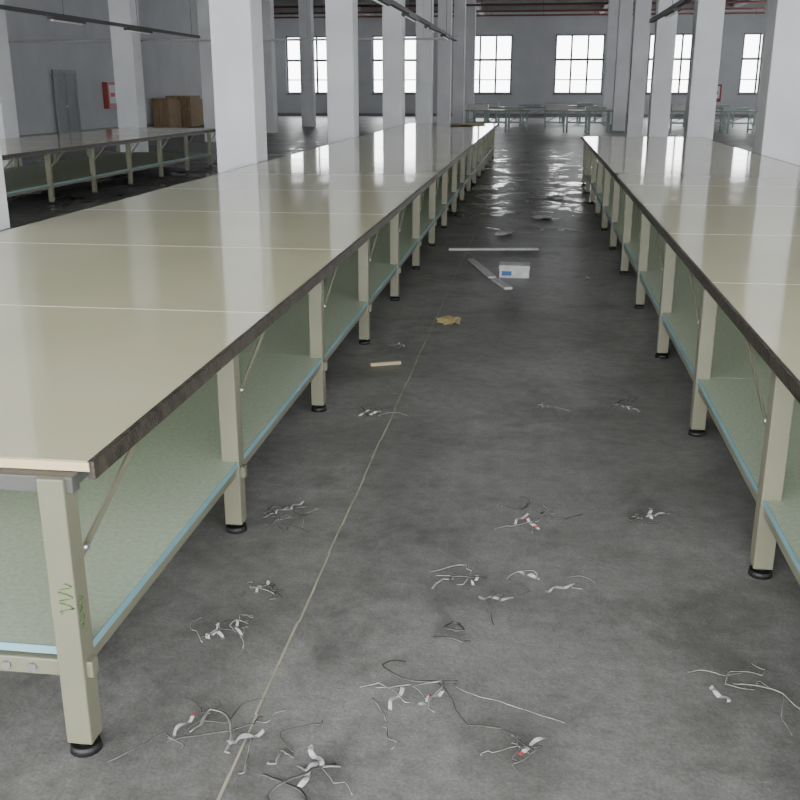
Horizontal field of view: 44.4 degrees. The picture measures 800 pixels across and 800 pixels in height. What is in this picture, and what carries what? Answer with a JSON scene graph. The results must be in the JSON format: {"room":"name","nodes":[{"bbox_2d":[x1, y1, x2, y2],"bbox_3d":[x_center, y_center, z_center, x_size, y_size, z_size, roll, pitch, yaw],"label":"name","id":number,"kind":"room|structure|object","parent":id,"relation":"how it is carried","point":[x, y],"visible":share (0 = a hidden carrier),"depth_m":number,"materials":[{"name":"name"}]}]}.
{"room":"textile factory","nodes":[
{"label":"textile factory","id":0,"kind":"room"},
{"bbox_2d":[4,0,201,134],"bbox_3d":[-13.150,-10.716,28.654,0.300,6.400,71.000,2,18,7],"label":"wall","id":1,"kind":"structure","parent":0,"point":[169,68],"depth_m":37.22,"materials":[{"name":"paint"}]},
{"bbox_2d":[51,69,81,133],"bbox_3d":[-12.022,-10.729,35.476,0.100,2.300,1.800,2,18,7],"label":"door","id":2,"kind":"structure","parent":1,"relation":"in","point":[65,90],"depth_m":35.41,"materials":[{"name":"metal"}]},
{"bbox_2d":[19,123,153,136],"bbox_3d":[-12.987,-7.744,29.573,0.030,0.180,71.000,2,18,7],"label":"baseboard","id":3,"kind":"structure","parent":1,"relation":"attached to","point":[148,125],"depth_m":37.14,"materials":[{"name":"grey"}]},
{"bbox_2d":[102,82,116,108],"bbox_3d":[-11.493,-12.075,38.891,0.240,1.000,0.800,2,18,7],"label":"cabinet","id":4,"kind":"object","parent":1,"relation":"attached to","point":[109,94],"visible":0.9,"depth_m":38.64,"materials":[{"name":"red metal"}]},
{"bbox_2d":[357,4,372,15],"bbox_3d":[-6.561,-13.256,26.907,0.280,0.500,71.000,2,18,7],"label":"ceiling beam","id":5,"kind":"structure","parent":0,"point":[359,8],"depth_m":56.10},
{"bbox_2d":[0,116,799,799],"bbox_3d":[3.864,-6.916,27.589,34.600,0.200,71.300,2,18,7],"label":"floor","id":6,"kind":"structure","parent":0,"point":[611,658],"depth_m":3.49,"materials":[{"name":"concrete"}]},
{"bbox_2d":[0,145,9,230],"bbox_3d":[-2.802,-3.347,5.426,0.500,6.400,0.500,2,18,7],"label":"concrete pillar","id":7,"kind":"structure","parent":6,"relation":"on","point":[4,214],"depth_m":6.25,"materials":[{"name":"paint"}]},
{"bbox_2d":[0,0,22,167],"bbox_3d":[-7.882,-7.508,18.543,0.560,6.400,0.560,2,18,7],"label":"concrete pillar","id":8,"kind":"structure","parent":6,"relation":"on","point":[8,114],"depth_m":18.97,"materials":[{"name":"paint"}]},
{"bbox_2d":[0,127,215,203],"bbox_3d":[-6.226,-3.474,15.084,2.300,0.801,15.904,2,18,7],"label":"table","id":9,"kind":"object","parent":6,"relation":"on","point":[49,175],"visible":0.98,"depth_m":17.26,"materials":[{"name":"beige laminate"}]},
{"bbox_2d":[4,152,206,193],"bbox_3d":[-6.276,-3.263,14.790,2.177,0.024,14.996,2,18,7],"label":"shelf","id":10,"kind":"object","parent":9,"relation":"attached to","point":[19,179],"depth_m":17.43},
{"bbox_2d":[108,0,148,151],"bbox_3d":[-6.979,-9.516,24.871,0.560,6.400,0.560,2,18,7],"label":"concrete pillar","id":11,"kind":"structure","parent":6,"relation":"on","point":[126,46],"depth_m":25.00,"materials":[{"name":"paint"}]},
{"bbox_2d":[152,98,181,127],"bbox_3d":[-10.415,-12.848,43.892,0.790,1.250,1.400,2,18,7],"label":"stack","id":12,"kind":"object","parent":6,"relation":"on","point":[166,111],"visible":1,"depth_m":43.35,"materials":[{"name":"brown cardboard"}]},
{"bbox_2d":[166,96,201,126],"bbox_3d":[-10.007,-13.398,45.459,1.150,1.350,1.400,2,18,7],"label":"stack","id":13,"kind":"object","parent":6,"relation":"on","point":[190,105],"visible":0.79,"depth_m":44.92,"materials":[{"name":"brown cardboard"}]},
{"bbox_2d":[107,696,264,761],"bbox_3d":[-0.566,0.873,2.659,0.400,0.022,0.269,-2,18,-6],"label":"scrap","id":14,"kind":"object","parent":6,"relation":"on","point":[245,735],"visible":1,"depth_m":2.62,"materials":[{"name":"white fabric"}]},
{"bbox_2d":[200,99,203,124],"bbox_3d":[-9.867,-13.839,47.099,0.970,1.200,1.400,2,18,7],"label":"stack","id":15,"kind":"object","parent":6,"relation":"on","point":[201,102],"visible":0.08,"depth_m":46.76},
{"bbox_2d":[197,0,215,141],"bbox_3d":[-6.062,-11.553,31.293,0.560,6.400,0.560,2,18,7],"label":"concrete pillar","id":16,"kind":"structure","parent":6,"relation":"on","point":[202,5],"depth_m":31.31,"materials":[{"name":"paint"}]},
{"bbox_2d":[190,613,254,647],"bbox_3d":[-0.570,0.722,3.132,0.203,0.023,0.204,2,18,7],"label":"scrap","id":17,"kind":"object","parent":6,"relation":"on","point":[207,637],"visible":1,"depth_m":3.11,"materials":[{"name":"white fabric"}]},
{"bbox_2d":[209,0,267,172],"bbox_3d":[-1.945,-5.250,11.424,0.500,6.400,0.500,2,18,7],"label":"concrete pillar","id":18,"kind":"structure","parent":6,"relation":"on","point":[236,33],"depth_m":11.67,"materials":[{"name":"paint"}]},
{"bbox_2d":[0,123,497,757],"bbox_3d":[-0.255,-3.108,13.931,2.300,0.801,24.092,2,18,7],"label":"table","id":19,"kind":"object","parent":6,"relation":"on","point":[152,342],"visible":1,"depth_m":3.91,"materials":[{"name":"beige laminate"}]},
{"bbox_2d":[58,584,84,628],"bbox_3d":[-0.806,0.509,2.414,0.060,0.134,0.024,-8,19,-25],"label":"graffiti","id":20,"kind":"object","parent":19,"relation":"attached to","point":[64,584],"visible":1,"depth_m":2.41,"materials":[{"name":"paint"}]},
{"bbox_2d":[449,123,485,125],"bbox_3d":[1.669,-6.764,24.085,0.924,0.025,1.600,2,18,7],"label":"paper sheet","id":21,"kind":"object","parent":19,"relation":"on","point":[455,124],"visible":1,"depth_m":24.12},
{"bbox_2d":[247,580,284,598],"bbox_3d":[-0.466,0.650,3.371,0.150,0.016,0.111,2,18,7],"label":"scrap","id":22,"kind":"object","parent":6,"relation":"on","point":[267,582],"visible":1,"depth_m":3.37,"materials":[{"name":"white fabric"}]},
{"bbox_2d":[261,0,277,132],"bbox_3d":[-5.145,-13.590,37.716,0.560,6.400,0.560,2,18,7],"label":"concrete pillar","id":23,"kind":"structure","parent":6,"relation":"on","point":[267,5],"depth_m":37.73,"materials":[{"name":"paint"}]},
{"bbox_2d":[254,709,322,764],"bbox_3d":[-0.331,0.890,2.615,0.176,0.014,0.218,7,19,22],"label":"scrap","id":24,"kind":"object","parent":6,"relation":"on","point":[281,750],"visible":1,"depth_m":2.58,"materials":[{"name":"grey fabric"}]},
{"bbox_2d":[263,501,318,532],"bbox_3d":[-0.445,0.463,3.954,0.222,0.020,0.276,2,18,7],"label":"scrap","id":25,"kind":"object","parent":6,"relation":"on","point":[291,506],"visible":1,"depth_m":3.97,"materials":[{"name":"grey fabric"}]},
{"bbox_2d":[238,733,352,799],"bbox_3d":[-0.282,0.927,2.487,0.230,0.022,0.366,-12,21,-33],"label":"scrap","id":26,"kind":"object","parent":6,"relation":"on","point":[313,765],"visible":1,"depth_m":2.46,"materials":[{"name":"white fabric"}]},
{"bbox_2d":[298,0,315,126],"bbox_3d":[-4.201,-15.688,44.327,0.560,6.400,0.560,2,18,7],"label":"concrete pillar","id":27,"kind":"structure","parent":6,"relation":"on","point":[305,12],"depth_m":44.26,"materials":[{"name":"paint"}]},
{"bbox_2d":[325,0,358,143],"bbox_3d":[-1.055,-7.227,17.657,0.500,6.400,0.500,2,18,7],"label":"concrete pillar","id":28,"kind":"structure","parent":6,"relation":"on","point":[341,16],"depth_m":17.82,"materials":[{"name":"paint"}]},
{"bbox_2d":[216,156,509,799],"bbox_3d":[0.985,-2.202,12.396,0.013,0.002,29.000,2,18,7],"label":"joint","id":29,"kind":"object","parent":6,"relation":"on","point":[350,506],"visible":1,"depth_m":3.38,"materials":[{"name":"sealant"}]},
{"bbox_2d":[358,407,405,416],"bbox_3d":[-0.090,0.062,5.223,0.268,0.016,0.162,2,18,7],"label":"scrap","id":30,"kind":"object","parent":6,"relation":"on","point":[366,410],"visible":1,"depth_m":5.20,"materials":[{"name":"white fabric"}]},
{"bbox_2d":[370,360,400,366],"bbox_3d":[-0.092,-0.230,6.145,0.197,0.020,0.030,-5,18,-15],"label":"wood offcut","id":31,"kind":"object","parent":6,"relation":"on","point":[396,362],"visible":1,"depth_m":6.13,"materials":[{"name":"beige wood"}]},
{"bbox_2d":[382,0,404,129],"bbox_3d":[-0.152,-9.235,23.985,0.500,6.400,0.500,2,18,7],"label":"concrete pillar","id":32,"kind":"structure","parent":6,"relation":"on","point":[393,23],"depth_m":24.08,"materials":[{"name":"paint"}]},
{"bbox_2d":[415,0,433,122],"bbox_3d":[0.765,-11.272,30.408,0.500,6.400,0.500,2,18,7],"label":"concrete pillar","id":33,"kind":"structure","parent":6,"relation":"on","point":[424,48],"depth_m":30.45,"materials":[{"name":"paint"}]},
{"bbox_2d":[437,0,452,123],"bbox_3d":[1.682,-13.309,36.830,0.500,6.400,0.500,2,18,7],"label":"concrete pillar","id":34,"kind":"structure","parent":6,"relation":"on","point":[445,7],"depth_m":36.82,"materials":[{"name":"paint"}]},
{"bbox_2d":[436,315,460,324],"bbox_3d":[0.361,-0.594,7.277,0.187,0.024,0.220,2,18,7],"label":"crumpled paper","id":35,"kind":"object","parent":6,"relation":"on","point":[446,320],"visible":1,"depth_m":7.25,"materials":[{"name":"beige paper"}]},
{"bbox_2d":[432,621,470,642],"bbox_3d":[0.182,0.737,3.100,0.111,0.015,0.123,13,22,36],"label":"scrap","id":36,"kind":"object","parent":6,"relation":"on","point":[450,623],"visible":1,"depth_m":3.11,"materials":[{"name":"grey fabric"}]},
{"bbox_2d":[452,0,465,123],"bbox_3d":[2.626,-15.407,43.442,0.500,6.400,0.500,2,18,7],"label":"concrete pillar","id":37,"kind":"structure","parent":6,"relation":"on","point":[459,5],"depth_m":43.35,"materials":[{"name":"paint"}]},
{"bbox_2d":[360,660,564,748],"bbox_3d":[0.156,0.828,2.795,0.511,0.025,0.398,-4,18,-13],"label":"scrap","id":38,"kind":"object","parent":6,"relation":"on","point":[428,698],"visible":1,"depth_m":2.77,"materials":[{"name":"white fabric"}]},
{"bbox_2d":[464,0,475,121],"bbox_3d":[3.570,-17.504,50.053,0.500,6.400,0.500,2,18,7],"label":"concrete pillar","id":39,"kind":"structure","parent":6,"relation":"on","point":[470,10],"depth_m":49.82,"materials":[{"name":"paint"}]},
{"bbox_2d":[429,564,512,624],"bbox_3d":[0.254,0.646,3.366,0.203,0.025,0.411,-13,22,-36],"label":"scrap","id":40,"kind":"object","parent":6,"relation":"on","point":[451,576],"visible":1,"depth_m":3.42,"materials":[{"name":"white fabric"}]},
{"bbox_2d":[468,259,495,277],"bbox_3d":[0.779,-1.266,9.413,0.070,0.020,0.985,-2,18,-7],"label":"board offcut","id":41,"kind":"object","parent":6,"relation":"on","point":[480,267],"visible":0.89,"depth_m":9.33,"materials":[{"name":"white wood"}]},
{"bbox_2d":[449,247,538,249],"bbox_3d":[1.005,-1.623,10.538,0.962,0.020,0.070,0,18,-1],"label":"board offcut","id":42,"kind":"object","parent":6,"relation":"on","point":[485,248],"visible":1,"depth_m":10.51,"materials":[{"name":"white wood"}]},
{"bbox_2d":[465,104,529,131],"bbox_3d":[3.932,-11.308,39.367,2.550,1.050,1.200,2,18,7],"label":"frame","id":43,"kind":"object","parent":6,"relation":"on","point":[470,107],"visible":0.83,"depth_m":38.93,"materials":[{"name":"paint"}]},
{"bbox_2d":[465,104,529,110],"bbox_3d":[3.932,-11.689,39.246,2.550,0.250,1.200,2,18,7],"label":"countertop","id":44,"kind":"structure","parent":43,"relation":"on","point":[470,107],"depth_m":38.92,"materials":[{"name":"paint"}]},
{"bbox_2d":[492,278,511,289],"bbox_3d":[0.897,-1.025,8.652,0.070,0.020,0.421,-3,18,-10],"label":"board offcut","id":45,"kind":"object","parent":6,"relation":"on","point":[497,281],"visible":1,"depth_m":8.61,"materials":[{"name":"white wood"}]},
{"bbox_2d":[495,230,512,234],"bbox_3d":[1.244,-1.991,11.684,0.234,0.022,0.300,2,18,7],"label":"crumpled paper","id":46,"kind":"object","parent":6,"relation":"on","point":[500,232],"visible":1,"depth_m":11.66,"materials":[{"name":"white paper"}]},
{"bbox_2d":[473,102,545,125],"bbox_3d":[5.160,-13.363,45.846,3.450,1.050,1.200,2,18,7],"label":"frame","id":47,"kind":"object","parent":6,"relation":"on","point":[495,105],"visible":0.47,"depth_m":45.39,"materials":[{"name":"paint"}]},
{"bbox_2d":[474,102,545,107],"bbox_3d":[5.160,-13.744,45.725,3.450,0.250,1.200,2,18,7],"label":"countertop","id":48,"kind":"structure","parent":47,"relation":"on","point":[491,104],"depth_m":45.28,"materials":[{"name":"paint"}]},
{"bbox_2d":[481,729,546,771],"bbox_3d":[0.299,0.903,2.569,0.120,0.019,0.165,12,21,33],"label":"scrap","id":49,"kind":"object","parent":6,"relation":"on","point":[537,739],"visible":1,"depth_m":2.55,"materials":[{"name":"white fabric"}]},
{"bbox_2d":[499,262,529,277],"bbox_3d":[1.058,-1.202,9.059,0.280,0.112,0.212,2,18,7],"label":"carton","id":50,"kind":"object","parent":6,"relation":"on","point":[507,269],"visible":1,"depth_m":8.97,"materials":[{"name":"white cardboard"}]},
{"bbox_2d":[495,497,582,532],"bbox_3d":[0.509,0.465,3.944,0.320,0.022,0.343,14,22,37],"label":"scrap","id":51,"kind":"object","parent":6,"relation":"on","point":[527,504],"visible":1,"depth_m":3.93,"materials":[{"name":"white fabric"}]},
{"bbox_2d":[532,215,551,218],"bbox_3d":[1.899,-2.453,13.138,0.343,0.024,0.350,2,18,7],"label":"crumpled paper","id":52,"kind":"object","parent":6,"relation":"on","point":[535,216],"visible":1,"depth_m":13.15,"materials":[{"name":"white paper"}]},
{"bbox_2d":[504,569,594,596],"bbox_3d":[0.515,0.628,3.431,0.329,0.022,0.165,-3,18,-9],"label":"scrap","id":53,"kind":"object","parent":6,"relation":"on","point":[518,571],"visible":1,"depth_m":3.45,"materials":[{"name":"white fabric"}]},
{"bbox_2d":[531,399,568,410],"bbox_3d":[0.820,0.021,5.354,0.202,0.016,0.195,2,18,7],"label":"scrap","id":54,"kind":"object","parent":6,"relation":"on","point":[542,405],"visible":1,"depth_m":5.30,"materials":[{"name":"grey fabric"}]},
{"bbox_2d":[545,195,562,197],"bbox_3d":[2.454,-3.224,15.567,0.348,0.023,0.350,2,18,7],"label":"crumpled paper","id":55,"kind":"object","parent":6,"relation":"on","point":[547,196],"visible":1,"depth_m":15.60,"materials":[{"name":"white paper"}]},
{"bbox_2d":[544,101,598,121],"bbox_3d":[8.573,-14.443,49.251,2.650,1.050,1.200,2,18,7],"label":"frame","id":56,"kind":"object","parent":6,"relation":"on","point":[579,105],"visible":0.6,"depth_m":48.81,"materials":[{"name":"paint"}]},
{"bbox_2d":[544,101,598,106],"bbox_3d":[8.573,-14.824,49.130,2.650,0.250,1.200,2,18,7],"label":"countertop","id":57,"kind":"structure","parent":56,"relation":"on","point":[547,102],"depth_m":48.78,"materials":[{"name":"paint"}]},
{"bbox_2d":[544,105,612,132],"bbox_3d":[7.053,-11.179,38.962,2.650,1.050,1.200,2,18,7],"label":"frame","id":58,"kind":"object","parent":6,"relation":"on","point":[549,108],"visible":1,"depth_m":38.51,"materials":[{"name":"paint"}]},
{"bbox_2d":[544,105,612,111],"bbox_3d":[7.053,-11.561,38.842,2.650,0.250,1.200,2,18,7],"label":"countertop","id":59,"kind":"structure","parent":58,"relation":"on","point":[549,108],"depth_m":38.40,"materials":[{"name":"paint"}]},
{"bbox_2d":[601,0,618,124],"bbox_3d":[9.983,-16.325,46.335,0.520,6.400,0.520,2,18,7],"label":"concrete pillar","id":60,"kind":"structure","parent":6,"relation":"on","point":[613,5],"depth_m":46.15,"materials":[{"name":"paint"}]},
{"bbox_2d":[599,396,639,411],"bbox_3d":[1.199,0.019,5.343,0.220,0.026,0.231,2,18,7],"label":"scrap","id":61,"kind":"object","parent":6,"relation":"on","point":[617,403],"visible":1,"depth_m":5.33,"materials":[{"name":"grey fabric"}]},
{"bbox_2d":[611,0,633,130],"bbox_3d":[9.039,-14.227,39.724,0.520,6.400,0.520,2,18,7],"label":"concrete pillar","id":62,"kind":"structure","parent":6,"relation":"on","point":[625,14],"depth_m":39.68,"materials":[{"name":"paint"}]},
{"bbox_2d":[625,0,651,136],"bbox_3d":[8.068,-12.070,32.923,0.520,6.400,0.520,2,18,7],"label":"concrete pillar","id":63,"kind":"structure","parent":6,"relation":"on","point":[642,8],"depth_m":32.97,"materials":[{"name":"paint"}]},
{"bbox_2d":[624,508,669,527],"bbox_3d":[0.994,0.468,3.938,0.190,0.021,0.178,2,18,7],"label":"scrap","id":64,"kind":"object","parent":6,"relation":"on","point":[649,515],"visible":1,"depth_m":3.94,"materials":[{"name":"white fabric"}]},
{"bbox_2d":[647,0,678,136],"bbox_3d":[7.124,-9.973,26.312,0.520,6.400,0.520,2,18,7],"label":"concrete pillar","id":65,"kind":"structure","parent":6,"relation":"on","point":[665,28],"depth_m":26.43,"materials":[{"name":"paint"}]},
{"bbox_2d":[581,136,799,584],"bbox_3d":[3.267,-1.802,9.812,2.195,0.801,18.104,2,18,7],"label":"table","id":66,"kind":"object","parent":6,"relation":"on","point":[709,230],"visible":1,"depth_m":5.52,"materials":[{"name":"beige laminate"}]},
{"bbox_2d":[670,103,734,127],"bbox_3d":[13.515,-12.867,44.281,3.050,1.050,1.200,2,18,7],"label":"frame","id":67,"kind":"object","parent":6,"relation":"on","point":[717,106],"visible":0.13,"depth_m":43.86,"materials":[{"name":"paint"}]},
{"bbox_2d":[671,103,729,108],"bbox_3d":[13.515,-13.248,44.160,3.050,0.250,1.200,2,18,7],"label":"countertop","id":68,"kind":"structure","parent":67,"relation":"on","point":[717,106],"depth_m":43.71,"materials":[{"name":"paint"}]},
{"bbox_2d":[683,0,725,139],"bbox_3d":[6.153,-7.816,19.512,0.520,6.400,0.520,2,18,7],"label":"concrete pillar","id":69,"kind":"structure","parent":6,"relation":"on","point":[708,17],"depth_m":19.64,"materials":[{"name":"paint"}]},
{"bbox_2d":[669,105,757,133],"bbox_3d":[12.156,-10.969,38.300,3.250,1.050,1.200,2,18,7],"label":"frame","id":70,"kind":"object","parent":6,"relation":"on","point":[673,108],"visible":0.61,"depth_m":37.83,"materials":[{"name":"paint"}]},
{"bbox_2d":[670,105,757,111],"bbox_3d":[12.156,-11.351,38.179,3.250,0.250,1.200,2,18,7],"label":"countertop","id":71,"kind":"structure","parent":70,"relation":"on","point":[673,108],"depth_m":37.75,"materials":[{"name":"paint"}]},
{"bbox_2d":[688,662,799,734],"bbox_3d":[1.001,0.834,2.770,0.230,0.028,0.334,-4,18,-12],"label":"scrap","id":72,"kind":"object","parent":6,"relation":"on","point":[717,694],"visible":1,"depth_m":2.82,"materials":[{"name":"white fabric"}]},
{"bbox_2d":[754,0,768,125],"bbox_3d":[17.048,-16.034,45.419,0.560,6.400,0.560,2,18,7],"label":"concrete pillar","id":73,"kind":"structure","parent":6,"relation":"on","point":[767,1],"depth_m":45.46,"materials":[{"name":"paint"}]},
{"bbox_2d":[753,0,799,165],"bbox_3d":[5.196,-5.688,12.806,0.520,6.400,0.520,2,18,7],"label":"concrete pillar","id":74,"kind":"structure","parent":6,"relation":"on","point":[777,134],"depth_m":13.08,"materials":[{"name":"paint"}]},
{"bbox_2d":[273,0,656,4],"bbox_3d":[7.158,-20.135,48.791,34.000,0.620,0.300,2,18,7],"label":"ceiling beam","id":75,"kind":"structure","parent":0,"point":[276,2],"depth_m":49.43,"materials":[{"name":"metal"}]},
{"bbox_2d":[476,3,484,14],"bbox_3d":[0.256,-12.976,26.022,0.280,0.500,71.000,2,18,7],"label":"ceiling beam","id":76,"kind":"structure","parent":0,"point":[477,7],"depth_m":54.75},
{"bbox_2d":[274,10,764,113],"bbox_3d":[8.651,-20.697,60.120,34.600,6.400,0.300,2,18,7],"label":"wall","id":77,"kind":"structure","parent":0,"point":[534,37],"depth_m":60.02,"materials":[{"name":"paint"}]},
{"bbox_2d":[286,36,326,94],"bbox_3d":[-5.717,-21.141,62.031,3.110,3.510,0.360,2,18,7],"label":"window","id":78,"kind":"structure","parent":77,"relation":"in","point":[317,60],"depth_m":62.08,"materials":[{"name":"metal"}]},
{"bbox_2d":[371,35,415,94],"bbox_3d":[-0.267,-20.916,61.324,3.110,3.510,0.360,2,18,7],"label":"window","id":79,"kind":"structure","parent":77,"relation":"in","point":[373,59],"depth_m":61.44,"materials":[{"name":"metal"}]},
{"bbox_2d":[474,35,512,94],"bbox_3d":[5.430,-20.682,60.585,3.110,3.510,0.360,2,18,7],"label":"window","id":80,"kind":"structure","parent":77,"relation":"in","point":[480,36],"depth_m":60.52,"materials":[{"name":"metal"}]},
{"bbox_2d":[277,113,753,116],"bbox_3d":[8.628,-17.683,60.904,34.000,0.180,0.030,2,18,7],"label":"baseboard","id":81,"kind":"structure","parent":77,"relation":"attached to","point":[279,114],"depth_m":61.15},
{"bbox_2d":[552,34,605,94],"bbox_3d":[10.930,-20.456,59.871,3.110,3.510,0.360,2,18,7],"label":"window","id":82,"kind":"structure","parent":77,"relation":"in","point":[570,59],"depth_m":59.84,"materials":[{"name":"metal"}]},
{"bbox_2d":[645,33,691,94],"bbox_3d":[16.429,-20.230,59.158,3.110,3.510,0.360,2,18,7],"label":"window","id":83,"kind":"structure","parent":77,"relation":"in","point":[682,34],"depth_m":59.18,"materials":[{"name":"metal"}]},
{"bbox_2d":[716,84,721,101],"bbox_3d":[18.919,-18.476,59.072,0.800,1.000,0.240,2,18,7],"label":"upper cabinet","id":84,"kind":"object","parent":77,"relation":"attached to","point":[719,88],"visible":0.36,"depth_m":58.93,"materials":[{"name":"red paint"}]},
{"bbox_2d":[737,33,762,94],"bbox_3d":[21.829,-20.007,58.457,3.110,3.510,0.360,2,18,7],"label":"window","id":85,"kind":"structure","parent":77,"relation":"in","point":[760,34],"depth_m":58.53,"materials":[{"name":"metal"}]},
{"bbox_2d":[274,0,765,14],"bbox_3d":[8.068,-22.158,55.166,34.000,0.620,0.300,2,18,7],"label":"ceiling beam","id":86,"kind":"structure","parent":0,"point":[727,5],"depth_m":55.12,"materials":[{"name":"metal"}]},
{"bbox_2d":[598,1,608,13],"bbox_3d":[7.232,-12.689,25.118,0.280,0.500,71.000,2,18,7],"label":"ceiling beam","id":87,"kind":"structure","parent":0,"point":[604,6],"depth_m":54.36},
{"bbox_2d":[724,0,753,12],"bbox_3d":[14.148,-12.404,24.220,0.280,0.500,71.000,2,18,7],"label":"ceiling beam","id":88,"kind":"structure","parent":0,"point":[734,4],"depth_m":52.50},
{"bbox_3d":[3.863,-13.207,25.593,34.600,0.200,71.300,2,18,7],"label":"ceiling","id":89,"kind":"structure","parent":0,"visible":0},
{"bbox_2d":[0,0,199,37],"bbox_3d":[-6.048,-7.733,14.716,0.120,3.658,17.800,2,18,7],"label":"track","id":90,"kind":"object","parent":89,"relation":"hanging from","point":[51,16],"visible":1,"depth_m":17.62,"materials":[{"name":"grey metal"}]},
{"bbox_2d":[8,0,458,42],"bbox_3d":[-5.853,-11.123,25.259,14.800,3.570,0.060,2,18,7],"label":"conduit","id":91,"kind":"object","parent":89,"relation":"hanging from","point":[307,38],"visible":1,"depth_m":25.73,"materials":[{"name":"grey metal"}]},
{"bbox_2d":[372,0,456,40],"bbox_3d":[-0.162,-7.237,13.186,0.120,3.678,23.200,2,18,7],"label":"track","id":92,"kind":"object","parent":89,"relation":"hanging from","point":[408,14],"visible":1,"depth_m":16.37,"materials":[{"name":"grey metal"}]},
{"bbox_2d":[274,5,764,14],"bbox_3d":[7.619,-21.050,52.056,33.800,0.850,0.100,2,18,7],"label":"pipe","id":93,"kind":"object","parent":89,"relation":"hanging from","point":[600,9],"visible":0.42,"depth_m":52.15,"materials":[{"name":"metal"}]},
{"bbox_2d":[274,10,764,18],"bbox_3d":[8.361,-22.770,57.228,33.800,0.700,0.100,2,18,7],"label":"pipe","id":94,"kind":"object","parent":89,"relation":"hanging from","point":[756,12],"visible":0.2,"depth_m":57.26,"materials":[{"name":"metal"}]},
{"bbox_2d":[274,0,765,7],"bbox_3d":[6.945,-19.529,47.341,33.800,0.900,0.100,2,18,7],"label":"pipe","id":95,"kind":"object","parent":89,"relation":"hanging from","point":[736,1],"visible":0.53,"depth_m":47.54,"materials":[{"name":"metal"}]},
{"bbox_2d":[649,0,697,22],"bbox_3d":[3.416,-5.991,9.258,0.120,3.678,17.000,2,18,7],"label":"track","id":96,"kind":"object","parent":89,"relation":"hanging from","point":[675,8],"visible":1,"depth_m":14.92,"materials":[{"name":"grey metal"}]}
]}

